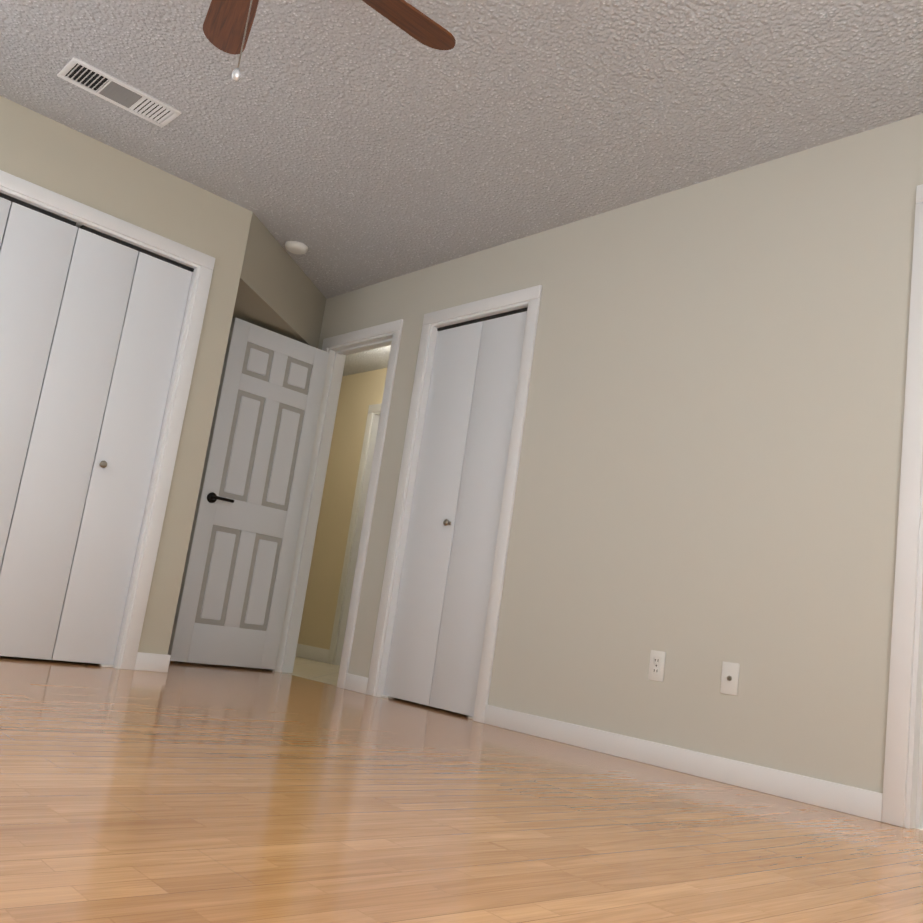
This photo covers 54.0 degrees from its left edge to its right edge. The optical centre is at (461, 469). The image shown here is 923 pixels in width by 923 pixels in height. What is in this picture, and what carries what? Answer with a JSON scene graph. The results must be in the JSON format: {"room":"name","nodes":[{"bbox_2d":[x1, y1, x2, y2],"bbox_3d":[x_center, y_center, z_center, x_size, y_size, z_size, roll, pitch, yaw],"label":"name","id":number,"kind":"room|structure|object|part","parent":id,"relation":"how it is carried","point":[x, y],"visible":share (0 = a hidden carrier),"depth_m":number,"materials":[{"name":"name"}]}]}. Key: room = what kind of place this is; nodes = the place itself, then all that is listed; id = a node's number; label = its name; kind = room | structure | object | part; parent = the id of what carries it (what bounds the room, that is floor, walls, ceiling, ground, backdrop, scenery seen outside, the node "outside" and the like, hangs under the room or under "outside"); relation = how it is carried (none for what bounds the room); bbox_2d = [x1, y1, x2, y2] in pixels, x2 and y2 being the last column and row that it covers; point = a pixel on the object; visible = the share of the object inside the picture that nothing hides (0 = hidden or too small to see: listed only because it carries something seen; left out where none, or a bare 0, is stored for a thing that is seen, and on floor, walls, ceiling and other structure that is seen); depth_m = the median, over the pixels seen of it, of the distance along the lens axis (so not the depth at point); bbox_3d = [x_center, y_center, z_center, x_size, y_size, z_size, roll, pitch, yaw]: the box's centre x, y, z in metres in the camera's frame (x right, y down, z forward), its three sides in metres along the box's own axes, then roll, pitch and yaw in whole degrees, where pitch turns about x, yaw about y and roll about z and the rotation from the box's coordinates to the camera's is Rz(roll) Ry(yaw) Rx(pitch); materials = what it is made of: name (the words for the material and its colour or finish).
{"room":"empty bedroom","nodes":[
{"label":"empty bedroom","id":0,"kind":"room"},
{"bbox_2d":[0,96,252,654],"bbox_3d":[-2.376,-0.510,3.754,2.895,2.440,0.100,17,-13,-41],"label":"wall","id":1,"kind":"structure","parent":0,"point":[36,148],"depth_m":4.50,"materials":[{"name":"beige paint"}]},
{"bbox_2d":[0,193,77,567],"bbox_3d":[-2.160,-0.238,3.916,0.586,2.025,0.070,17,-13,-41],"label":"bifold closet door","id":2,"kind":"structure","parent":1,"relation":"in","point":[36,246],"depth_m":4.10,"materials":[{"name":"white wood"}]},
{"bbox_2d":[0,225,193,667],"bbox_3d":[-1.731,-0.109,4.301,0.586,2.025,0.070,17,-13,-41],"label":"bifold closet door","id":3,"kind":"structure","parent":1,"relation":"in","point":[67,563],"depth_m":4.29,"materials":[{"name":"white wood"}]},
{"bbox_2d":[0,170,214,669],"bbox_3d":[-2.449,-0.365,3.670,2.728,2.108,0.116,17,-13,-41],"label":"trim","id":4,"kind":"structure","parent":1,"relation":"attached to","point":[201,264],"depth_m":4.44,"materials":[{"name":"white paint"}]},
{"bbox_2d":[135,652,170,672],"bbox_3d":[-1.684,0.967,4.720,0.015,0.085,0.728,17,-13,-41],"label":"baseboard","id":5,"kind":"structure","parent":1,"relation":"attached to","point":[153,662],"depth_m":4.40,"materials":[{"name":"white paint"}]},
{"bbox_2d":[232,213,325,347],"bbox_3d":[-1.038,-1.081,5.436,0.987,0.374,0.742,17,-13,-41],"label":"wall","id":6,"kind":"structure","parent":0,"point":[278,292],"depth_m":5.35,"materials":[{"name":"beige paint"}]},
{"bbox_2d":[298,368,386,649],"bbox_3d":[-0.438,0.339,6.992,0.100,2.440,3.150,17,-13,-41],"label":"wall","id":7,"kind":"structure","parent":0,"point":[360,393],"depth_m":7.59,"materials":[{"name":"beige paint"}]},
{"bbox_2d":[296,644,328,662],"bbox_3d":[-1.376,1.504,7.562,0.013,0.105,0.962,17,-13,-41],"label":"baseboard","id":8,"kind":"structure","parent":7,"relation":"attached to","point":[313,653],"depth_m":7.35,"materials":[{"name":"white paint"}]},
{"bbox_2d":[327,403,381,664],"bbox_3d":[-0.589,0.496,7.096,0.116,2.128,0.856,17,-13,-41],"label":"door frame","id":9,"kind":"structure","parent":7,"relation":"attached to","point":[351,552],"depth_m":7.33,"materials":[{"name":"white paint"}]},
{"bbox_2d":[0,656,922,922],"bbox_3d":[-0.419,1.102,4.050,6.830,0.060,7.470,17,-13,-41],"label":"floor","id":10,"kind":"structure","parent":0,"point":[182,792],"depth_m":1.93,"materials":[{"name":"laminate"}]},
{"bbox_2d":[0,0,922,375],"bbox_3d":[-0.071,-1.356,4.485,7.030,0.100,7.670,17,-13,-41],"label":"ceiling","id":11,"kind":"structure","parent":0,"point":[354,144],"depth_m":3.59,"materials":[{"name":"white paint"}]},
{"bbox_2d":[57,57,181,127],"bbox_3d":[-1.456,-1.603,3.873,0.470,0.011,0.200,17,-13,-41],"label":"ceiling vent","id":12,"kind":"object","parent":11,"relation":"in","point":[106,86],"visible":1,"depth_m":3.86,"materials":[{"name":"white metal"}]},
{"bbox_2d":[285,241,307,253],"bbox_3d":[-0.955,-1.278,5.239,0.132,0.036,0.132,17,-13,-41],"label":"smoke detector","id":13,"kind":"object","parent":11,"relation":"attached to","point":[295,247],"visible":0.98,"depth_m":5.20,"materials":[{"name":"white plastic"}]},
{"bbox_2d":[203,0,455,80],"bbox_3d":[-0.484,-1.339,2.377,1.204,0.774,1.259,17,-13,-41],"label":"ceiling fan","id":14,"kind":"object","parent":11,"relation":"hanging from","point":[227,25],"visible":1,"depth_m":2.74,"materials":[{"name":"brown wood"}]},
{"bbox_3d":[-0.694,-1.393,2.751,0.140,0.007,0.444,25,-15,-20],"label":"blade","id":15,"kind":"part","parent":14,"relation":"part of","materials":[{"name":"brown wood"}]},
{"bbox_3d":[-0.195,-1.342,2.640,0.444,0.007,0.140,17,-1,-41],"label":"blade","id":16,"kind":"part","parent":14,"relation":"part of","materials":[{"name":"brown wood"}]},
{"bbox_2d":[318,113,922,792],"bbox_3d":[0.139,-0.002,4.611,0.120,2.440,7.470,17,-13,-41],"label":"wall","id":17,"kind":"structure","parent":0,"point":[708,469],"depth_m":3.59,"materials":[{"name":"grey paint"}]},
{"bbox_2d":[168,318,328,669],"bbox_3d":[-1.250,0.156,5.458,0.696,2.018,0.166,17,-13,-42],"label":"entry door","id":18,"kind":"structure","parent":17,"relation":"in","point":[233,595],"depth_m":5.41,"materials":[{"name":"white wood"}]},
{"bbox_2d":[381,307,527,718],"bbox_3d":[-0.027,0.186,4.694,0.070,2.055,0.740,17,-13,-41],"label":"bifold closet door","id":19,"kind":"structure","parent":17,"relation":"in","point":[435,653],"depth_m":4.68,"materials":[{"name":"white wood"}]},
{"bbox_2d":[267,184,922,828],"bbox_3d":[0.506,0.118,4.161,0.152,2.153,4.476,17,-13,-41],"label":"trim","id":20,"kind":"structure","parent":17,"relation":"attached to","point":[903,782],"depth_m":4.45,"materials":[{"name":"white paint"}]},
{"bbox_2d":[648,650,665,681],"bbox_3d":[0.765,0.769,3.554,0.008,0.115,0.070,17,-13,-41],"label":"electrical outlet","id":21,"kind":"object","parent":17,"relation":"attached to","point":[656,666],"visible":1,"depth_m":3.55,"materials":[{"name":"white plastic"}]},
{"bbox_2d":[484,705,882,821],"bbox_3d":[0.715,1.090,3.499,0.013,0.085,1.794,17,-13,-41],"label":"baseboard","id":22,"kind":"structure","parent":17,"relation":"attached to","point":[859,802],"depth_m":3.31,"materials":[{"name":"white paint"}]},
{"bbox_2d":[720,661,739,695],"bbox_3d":[0.978,0.763,3.312,0.016,0.115,0.070,17,-13,-41],"label":"cable wall plate","id":23,"kind":"object","parent":17,"relation":"attached to","point":[729,678],"visible":1,"depth_m":3.31,"materials":[{"name":"white plastic"}]}
]}

